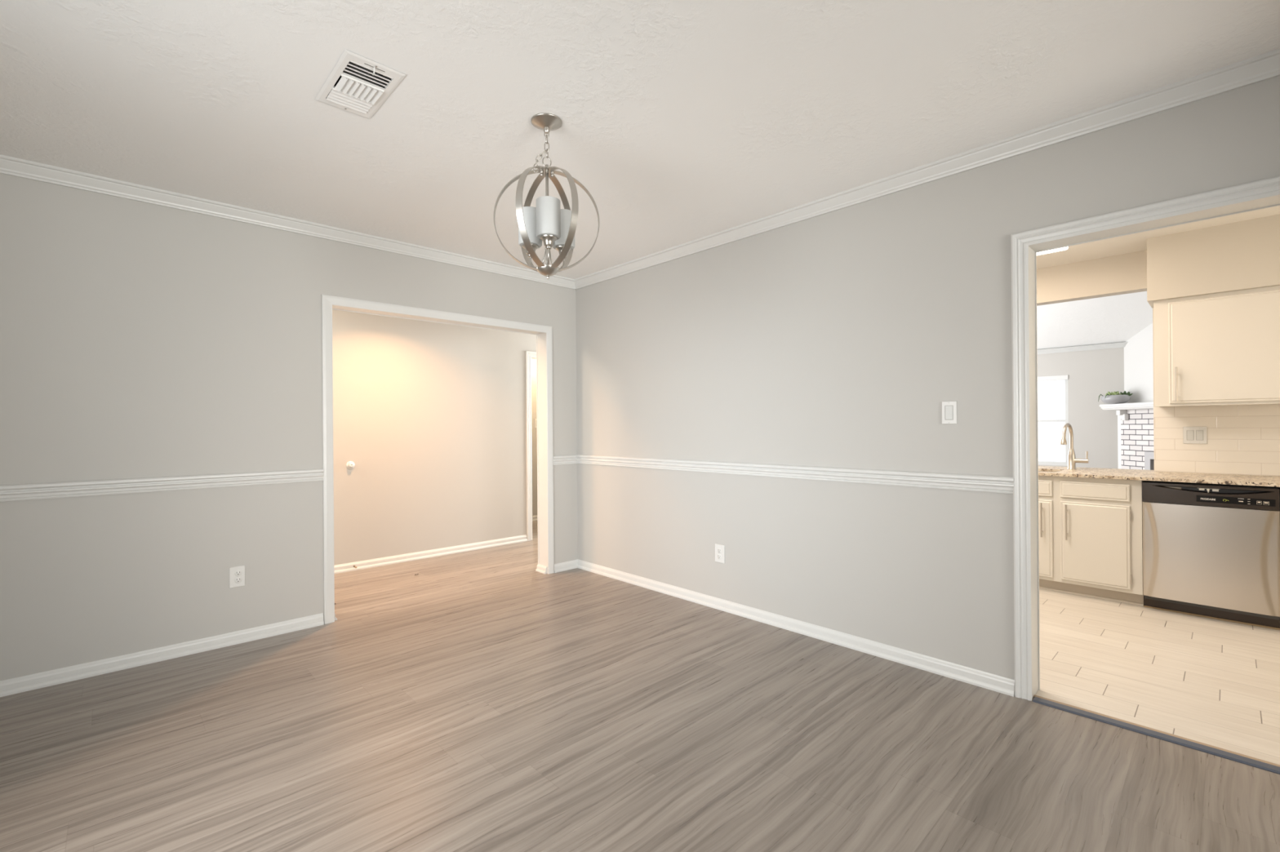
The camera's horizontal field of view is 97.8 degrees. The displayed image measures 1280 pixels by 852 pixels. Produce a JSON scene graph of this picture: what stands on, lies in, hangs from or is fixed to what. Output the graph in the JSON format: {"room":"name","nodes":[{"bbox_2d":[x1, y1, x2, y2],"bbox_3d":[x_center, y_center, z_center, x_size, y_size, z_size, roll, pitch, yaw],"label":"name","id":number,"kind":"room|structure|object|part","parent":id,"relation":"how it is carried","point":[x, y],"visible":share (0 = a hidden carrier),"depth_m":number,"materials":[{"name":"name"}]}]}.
{"room":"dining room","nodes":[
{"label":"dining room","id":0,"kind":"room"},
{"bbox_2d":[0,173,577,680],"bbox_3d":[-1.858,-0.005,3.611,3.765,2.440,0.130,0,0,-43],"label":"wall","id":1,"kind":"structure","parent":0,"point":[139,340],"depth_m":2.94,"materials":[{"name":"grey paint"}]},
{"bbox_2d":[0,468,324,502],"bbox_3d":[-2.509,0.303,2.888,1.561,0.074,0.022,0,0,-43],"label":"chair rail","id":2,"kind":"object","parent":1,"relation":"attached to","point":[114,486],"visible":1,"depth_m":2.87,"materials":[{"name":"white wood"}]},
{"bbox_2d":[0,613,324,697],"bbox_3d":[-2.504,1.186,2.885,1.556,0.067,0.022,0,0,-43],"label":"baseboard","id":3,"kind":"structure","parent":1,"relation":"attached to","point":[67,674],"depth_m":2.87,"materials":[{"name":"white wood"}]},
{"bbox_2d":[229,565,244,588],"bbox_3d":[-2.258,0.845,3.130,0.072,0.115,0.008,0,0,-43],"label":"wall outlet","id":4,"kind":"object","parent":1,"relation":"attached to","point":[237,574],"visible":1,"depth_m":3.13,"materials":[{"name":"white plastic"}]},
{"bbox_2d":[234,577,241,583],"bbox_3d":[-2.253,0.865,3.131,0.034,0.034,0.002,0,0,-43],"label":"receptacle","id":5,"kind":"object","parent":4,"relation":"attached to","point":[237,580],"depth_m":3.13,"materials":[{"name":"white plastic"}]},
{"bbox_2d":[234,570,241,576],"bbox_3d":[-2.253,0.826,3.131,0.034,0.034,0.002,0,0,-43],"label":"receptacle","id":6,"kind":"object","parent":4,"relation":"attached to","point":[237,573],"depth_m":3.13,"materials":[{"name":"white plastic"}]},
{"bbox_2d":[0,154,575,289],"bbox_3d":[-1.804,-1.191,3.546,3.505,0.069,0.053,0,0,-43],"label":"crown molding","id":7,"kind":"structure","parent":1,"relation":"attached to","point":[11,166],"depth_m":3.14,"materials":[{"name":"white wood"}]},
{"bbox_2d":[321,293,554,624],"bbox_3d":[-1.381,0.199,4.061,1.693,2.024,0.162,0,0,-43],"label":"door frame","id":8,"kind":"structure","parent":1,"relation":"in","point":[544,334],"depth_m":4.01,"materials":[{"name":"white wood"}]},
{"bbox_3d":[-1.431,0.200,4.114,1.693,2.024,0.016,0,0,-43],"label":"casing","id":9,"kind":"part","parent":8,"relation":"part of","materials":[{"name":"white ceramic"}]},
{"bbox_3d":[-0.814,1.179,4.606,0.025,0.058,0.130,0,0,-43],"label":"jamb baseboard","id":10,"kind":"part","parent":8,"relation":"part of","materials":[{"name":"white wood"}]},
{"bbox_2d":[553,454,577,465],"bbox_3d":[-0.622,0.284,4.674,0.252,0.074,0.022,0,0,-43],"label":"chair rail","id":11,"kind":"object","parent":1,"relation":"attached to","point":[560,460],"visible":1,"depth_m":4.67,"materials":[{"name":"white wood"}]},
{"bbox_2d":[554,559,577,573],"bbox_3d":[-0.614,1.172,4.674,0.248,0.067,0.022,0,0,-43],"label":"baseboard","id":12,"kind":"structure","parent":1,"relation":"attached to","point":[570,565],"depth_m":4.66,"materials":[{"name":"white wood"}]},
{"bbox_2d":[332,309,536,565],"bbox_3d":[-2.173,-0.002,5.061,6.600,2.440,0.130,0,0,-43],"label":"wall","id":13,"kind":"structure","parent":0,"point":[430,417],"depth_m":5.16,"materials":[{"name":"beige paint"}]},
{"bbox_2d":[346,461,355,469],"bbox_3d":[-2.433,0.331,4.701,0.068,0.068,0.032,0,0,-43],"label":"bumper cover","id":14,"kind":"object","parent":13,"relation":"attached to","point":[350,464],"visible":1,"depth_m":4.70,"materials":[{"name":"white plastic"}]},
{"bbox_2d":[348,462,353,467],"bbox_3d":[-2.429,0.331,4.697,0.038,0.038,0.021,0,0,-43],"label":"cup","id":15,"kind":"object","parent":14,"relation":"on","point":[350,464],"depth_m":4.69,"materials":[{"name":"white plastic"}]},
{"bbox_2d":[333,534,527,573],"bbox_3d":[-2.849,1.190,4.307,4.570,0.067,0.022,0,0,-43],"label":"baseboard","id":16,"kind":"structure","parent":13,"relation":"attached to","point":[346,567],"depth_m":5.13,"materials":[{"name":"white wood"}]},
{"bbox_2d":[525,351,536,541],"bbox_3d":[-0.912,0.208,6.241,0.904,2.003,0.149,0,0,-43],"label":"door frame","id":17,"kind":"structure","parent":13,"relation":"in","point":[530,355],"depth_m":5.90,"materials":[{"name":"white wood"}]},
{"bbox_2d":[530,359,537,515],"bbox_3d":[-1.154,-0.008,6.821,2.700,2.440,1.025,0,0,-43],"label":"wall","id":18,"kind":"structure","parent":0,"point":[534,414],"depth_m":7.15,"materials":[{"name":"beige paint"}]},
{"bbox_2d":[532,515,537,521],"bbox_3d":[-1.364,1.180,7.124,2.600,0.067,0.022,0,0,-43],"label":"baseboard","id":19,"kind":"structure","parent":18,"relation":"attached to","point":[534,517],"depth_m":7.14,"materials":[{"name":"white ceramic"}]},
{"bbox_2d":[534,418,537,427],"bbox_3d":[-1.323,-0.035,7.181,0.072,0.117,0.008,0,0,-43],"label":"light switch","id":20,"kind":"object","parent":18,"relation":"attached to","point":[535,420],"visible":0.37,"depth_m":7.17,"materials":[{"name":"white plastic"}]},
{"bbox_2d":[0,520,1279,851],"bbox_3d":[0.126,1.259,2.931,7.000,0.120,8.500,0,0,-43],"label":"floor","id":21,"kind":"structure","parent":0,"point":[479,700],"depth_m":2.15,"materials":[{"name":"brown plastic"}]},
{"bbox_2d":[1038,475,1144,606],"bbox_3d":[3.114,0.763,4.127,0.640,0.825,0.936,0,0,-43],"label":"base cabinet","id":22,"kind":"object","parent":21,"relation":"on","point":[1091,530],"visible":0.57,"depth_m":3.78,"materials":[{"name":"wood"}]},
{"bbox_3d":[2.853,0.666,3.964,0.038,0.244,0.011,0,0,-43],"label":"handle","id":23,"kind":"part","parent":22,"relation":"part of","materials":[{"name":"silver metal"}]},
{"bbox_3d":[2.783,0.443,4.076,0.018,0.111,0.370,0,0,-43],"label":"drawer","id":24,"kind":"part","parent":22,"relation":"part of","materials":[{"name":"wood"}]},
{"bbox_3d":[2.785,0.800,4.076,0.018,0.547,0.370,0,0,-43],"label":"door","id":25,"kind":"part","parent":22,"relation":"part of","materials":[{"name":"wood"}]},
{"bbox_3d":[2.950,0.665,3.861,0.038,0.244,0.011,0,0,-43],"label":"handle","id":26,"kind":"part","parent":22,"relation":"part of","materials":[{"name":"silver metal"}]},
{"bbox_3d":[3.068,0.441,3.775,0.018,0.111,0.368,0,0,-43],"label":"drawer","id":27,"kind":"part","parent":22,"relation":"part of","materials":[{"name":"wood"}]},
{"bbox_3d":[3.071,0.798,3.774,0.018,0.547,0.368,0,0,-43],"label":"door","id":28,"kind":"part","parent":22,"relation":"part of","materials":[{"name":"wood"}]},
{"bbox_2d":[1032,694,1279,774],"bbox_3d":[2.062,1.179,2.063,0.080,0.008,1.017,0,0,-43],"label":"threshold strip","id":29,"kind":"object","parent":21,"relation":"on","point":[1213,750],"visible":1,"depth_m":2.12,"materials":[{"name":"metal"}]},
{"bbox_2d":[1142,480,1279,628],"bbox_3d":[3.638,0.762,3.574,0.610,0.811,0.580,0,0,-43],"label":"dishwasher","id":30,"kind":"object","parent":21,"relation":"on","point":[1212,550],"visible":1,"depth_m":3.35,"materials":[{"name":"silver metal"}]},
{"bbox_3d":[3.436,0.421,3.385,0.044,0.123,0.580,0,0,-43],"label":"control panel","id":31,"kind":"part","parent":30,"relation":"part of","materials":[{"name":"black plastic"}]},
{"bbox_3d":[3.489,1.132,3.430,0.028,0.074,0.580,0,0,-43],"label":"kick plate","id":32,"kind":"part","parent":30,"relation":"part of","materials":[{"name":"black plastic"}]},
{"bbox_2d":[1143,605,1279,630],"bbox_3d":[3.753,1.166,3.123,0.009,0.008,1.392,0,0,-43],"label":"trim","id":33,"kind":"structure","parent":21,"relation":"on","point":[1224,620],"depth_m":3.40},
{"bbox_3d":[4.231,0.754,2.973,0.602,0.825,1.092,0,0,-43],"label":"base cabinet","id":34,"kind":"object","parent":21,"relation":"on","visible":0},
{"bbox_2d":[1038,466,1279,487],"bbox_3d":[3.559,0.336,3.774,0.765,0.020,3.195,0,0,-43],"label":"countertop","id":35,"kind":"structure","parent":34,"relation":"on","point":[1091,473],"depth_m":3.66,"materials":[{"name":"stone"}]},
{"bbox_2d":[1060,422,1088,469],"bbox_3d":[3.234,0.153,4.157,0.238,0.351,0.128,0,0,-40],"label":"kitchen faucet","id":36,"kind":"object","parent":35,"relation":"on","point":[1072,460],"visible":1,"depth_m":4.22,"materials":[{"name":"silver metal"}]},
{"bbox_3d":[3.323,0.262,4.202,0.033,0.033,0.082,0,0,-43],"label":"handle","id":37,"kind":"part","parent":36,"relation":"part of","materials":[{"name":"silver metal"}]},
{"bbox_2d":[0,0,1279,279],"bbox_3d":[1.079,-1.310,2.247,6.170,0.120,6.165,0,0,-43],"label":"ceiling","id":38,"kind":"structure","parent":0,"point":[683,121],"depth_m":2.10,"materials":[{"name":"white paint"}]},
{"bbox_2d":[315,49,405,119],"bbox_3d":[-1.024,-1.294,2.031,0.196,0.166,0.382,0,0,-43],"label":"ceiling vent","id":39,"kind":"object","parent":38,"relation":"in","point":[362,97],"visible":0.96,"depth_m":2.02,"materials":[{"name":"white metal"}]},
{"bbox_2d":[493,112,599,279],"bbox_3d":[-0.377,-0.917,2.267,0.387,0.641,0.421,0,0,-43],"label":"pendant light","id":40,"kind":"object","parent":38,"relation":"hanging from","point":[547,222],"visible":1,"depth_m":2.24,"materials":[{"name":"silver metal"}]},
{"bbox_3d":[-0.450,-0.811,2.291,0.095,0.144,0.095,0,0,-43],"label":"lamp shade","id":41,"kind":"part","parent":40,"relation":"part of","materials":[{"name":"white glass"}]},
{"bbox_3d":[-0.415,-0.689,2.280,0.078,0.089,0.006,0,0,18],"label":"lamp arm","id":42,"kind":"part","parent":40,"relation":"part of","materials":[{"name":"silver metal"}]},
{"bbox_3d":[-0.376,-0.836,2.267,0.012,0.396,0.012,0,0,-43],"label":"stem","id":43,"kind":"part","parent":40,"relation":"part of","materials":[{"name":"silver metal"}]},
{"bbox_3d":[-0.374,-0.625,2.267,0.094,0.032,0.094,0,0,-43],"label":"lamp shade","id":44,"kind":"part","parent":40,"relation":"part of","materials":[{"name":"silver metal"}]},
{"bbox_3d":[-0.366,-0.689,2.225,0.006,0.089,0.078,0,0,-12],"label":"lamp arm","id":45,"kind":"part","parent":40,"relation":"part of","materials":[{"name":"silver metal"}]},
{"bbox_3d":[-0.359,-0.812,2.191,0.095,0.144,0.095,0,0,-43],"label":"lamp shade","id":46,"kind":"part","parent":40,"relation":"part of","materials":[{"name":"white glass"}]},
{"bbox_3d":[-0.344,-0.690,2.295,0.078,0.089,0.006,0,0,-42],"label":"lamp arm","id":47,"kind":"part","parent":40,"relation":"part of","materials":[{"name":"silver metal"}]},
{"bbox_3d":[-0.318,-0.812,2.319,0.095,0.144,0.095,0,0,-43],"label":"lamp shade","id":48,"kind":"part","parent":40,"relation":"part of","materials":[{"name":"white glass"}]},
{"bbox_2d":[1036,246,1068,255],"bbox_3d":[2.373,-1.235,4.045,0.640,0.045,1.120,0,0,-43],"label":"kitchen ceiling light","id":49,"kind":"object","parent":38,"relation":"attached to","point":[1067,247],"visible":0.06,"depth_m":3.88,"materials":[{"name":"white"}]},
{"bbox_2d":[575,75,1279,679],"bbox_3d":[1.110,-0.029,3.119,0.130,2.440,4.665,0,0,-43],"label":"wall","id":50,"kind":"structure","parent":0,"point":[840,338],"depth_m":2.98,"materials":[{"name":"grey paint"}]},
{"bbox_2d":[715,543,724,563],"bbox_3d":[0.520,0.834,3.647,0.008,0.117,0.078,0,0,-43],"label":"wall outlet","id":51,"kind":"object","parent":50,"relation":"attached to","point":[719,549],"visible":1,"depth_m":3.64,"materials":[{"name":"white plastic"}]},
{"bbox_2d":[576,454,1013,493],"bbox_3d":[0.548,0.271,3.605,0.022,0.074,3.183,0,0,-43],"label":"chair rail","id":52,"kind":"object","parent":50,"relation":"attached to","point":[996,484],"visible":1,"depth_m":3.08,"materials":[{"name":"white wood"}]},
{"bbox_2d":[577,559,1014,697],"bbox_3d":[0.553,1.162,3.606,0.022,0.067,3.177,0,0,-43],"label":"baseboard","id":53,"kind":"structure","parent":50,"relation":"attached to","point":[997,683],"depth_m":3.08,"materials":[{"name":"white wood"}]},
{"bbox_2d":[574,48,1279,289],"bbox_3d":[0.990,-1.214,3.104,0.053,0.069,4.535,0,0,-43],"label":"crown molding","id":54,"kind":"structure","parent":50,"relation":"attached to","point":[1265,66],"depth_m":2.46,"materials":[{"name":"white wood"}]},
{"bbox_2d":[942,400,956,424],"bbox_3d":[1.464,-0.063,2.643,0.008,0.108,0.066,0,0,-43],"label":"light switch","id":55,"kind":"object","parent":50,"relation":"attached to","point":[948,409],"visible":1,"depth_m":2.64,"materials":[{"name":"white plastic"}]},
{"bbox_2d":[1010,176,1279,701],"bbox_3d":[2.083,0.169,2.092,0.166,2.027,1.134,0,0,-43],"label":"door frame","id":56,"kind":"structure","parent":50,"relation":"in","point":[1261,194],"depth_m":2.42,"materials":[{"name":"white wood"}]},
{"bbox_2d":[1037,347,1124,468],"bbox_3d":[6.754,-0.948,8.532,0.150,4.200,6.100,0,0,-43],"label":"wall","id":57,"kind":"structure","parent":0,"point":[1091,374],"depth_m":8.39,"materials":[{"name":"paint"}]},
{"bbox_2d":[1037,374,1068,466],"bbox_3d":[6.301,-0.084,8.965,0.102,1.399,0.948,0,0,-43],"label":"window","id":58,"kind":"structure","parent":57,"relation":"in","point":[1052,391],"depth_m":8.78,"materials":[{"name":"white glass"}]},
{"bbox_3d":[6.276,-0.749,8.947,0.047,0.069,0.948,0,0,-43],"label":"shade rail","id":59,"kind":"part","parent":58,"relation":"part of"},
{"bbox_2d":[1037,342,1128,354],"bbox_3d":[6.679,-1.175,8.463,0.053,0.069,5.900,0,0,-43],"label":"crown molding","id":60,"kind":"structure","parent":57,"relation":"attached to","point":[1114,345],"depth_m":8.44,"materials":[{"name":"white wood"}]},
{"bbox_2d":[1036,291,1152,350],"bbox_3d":[4.871,-2.081,6.760,5.310,1.948,6.100,0,0,-43],"label":"ceiling","id":61,"kind":"structure","parent":0,"point":[1117,318],"depth_m":8.01,"materials":[{"name":"white paint"}]},
{"bbox_2d":[1124,323,1153,403],"bbox_3d":[7.067,-0.952,6.918,0.120,4.200,2.687,0,0,2],"label":"wall","id":62,"kind":"structure","parent":0,"point":[1138,352],"depth_m":7.85,"materials":[{"name":"paint"}]},
{"bbox_2d":[1117,408,1154,470],"bbox_3d":[6.975,0.460,7.268,0.106,1.376,1.712,0,0,2],"label":"fireplace","id":63,"kind":"object","parent":62,"relation":"attached to","point":[1135,434],"visible":0.21,"depth_m":7.80,"materials":[{"name":"white brick"}]},
{"bbox_2d":[1099,401,1153,420],"bbox_3d":[6.868,-0.199,7.258,0.290,0.237,1.885,0,0,2],"label":"mantel shelf","id":64,"kind":"object","parent":63,"relation":"attached to","point":[1121,409],"visible":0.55,"depth_m":7.83,"materials":[{"name":"white wood"}]},
{"bbox_2d":[1097,391,1133,404],"bbox_3d":[6.818,-0.411,8.005,0.336,0.188,0.373,0,0,-43],"label":"succulent bowl","id":65,"kind":"object","parent":64,"relation":"on","point":[1115,397],"visible":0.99,"depth_m":7.91,"materials":[{"name":"grey ceramic"}]},
{"bbox_3d":[6.867,-0.273,7.258,0.290,0.089,1.885,0,0,2],"label":"shelf","id":66,"kind":"part","parent":64,"relation":"part of","materials":[{"name":"white wood"}]},
{"bbox_2d":[1036,249,1279,476],"bbox_3d":[3.909,-0.050,3.836,0.128,2.440,4.600,0,0,-43],"label":"wall","id":67,"kind":"structure","parent":0,"point":[1242,439],"depth_m":3.88,"materials":[{"name":"beige tile"}]},
{"bbox_2d":[1182,426,1207,444],"bbox_3d":[3.814,0.064,3.837,0.008,0.117,0.116,0,0,-43],"label":"light switch","id":68,"kind":"object","parent":67,"relation":"attached to","point":[1191,435],"visible":1,"depth_m":3.83,"materials":[{"name":"white plastic"}]},
{"bbox_2d":[1153,285,1279,406],"bbox_3d":[3.828,-0.490,3.578,0.354,0.714,0.770,0,0,-43],"label":"upper cabinet","id":69,"kind":"object","parent":67,"relation":"attached to","point":[1218,348],"visible":1,"depth_m":3.54,"materials":[{"name":"wood"}]},
{"bbox_3d":[3.525,-0.273,3.669,0.038,0.228,0.011,0,0,-43],"label":"handle","id":70,"kind":"part","parent":69,"relation":"part of","materials":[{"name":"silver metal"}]},
{"bbox_3d":[3.748,-0.137,3.499,0.024,0.008,0.770,0,0,-43],"label":"rail","id":71,"kind":"part","parent":69,"relation":"part of","materials":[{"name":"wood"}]},
{"bbox_2d":[1146,213,1279,307],"bbox_3d":[4.433,-1.064,2.950,0.335,0.422,2.580,0,0,-43],"label":"wall","id":72,"kind":"structure","parent":0,"point":[1244,255],"depth_m":3.54,"materials":[{"name":"paint"}]}
]}

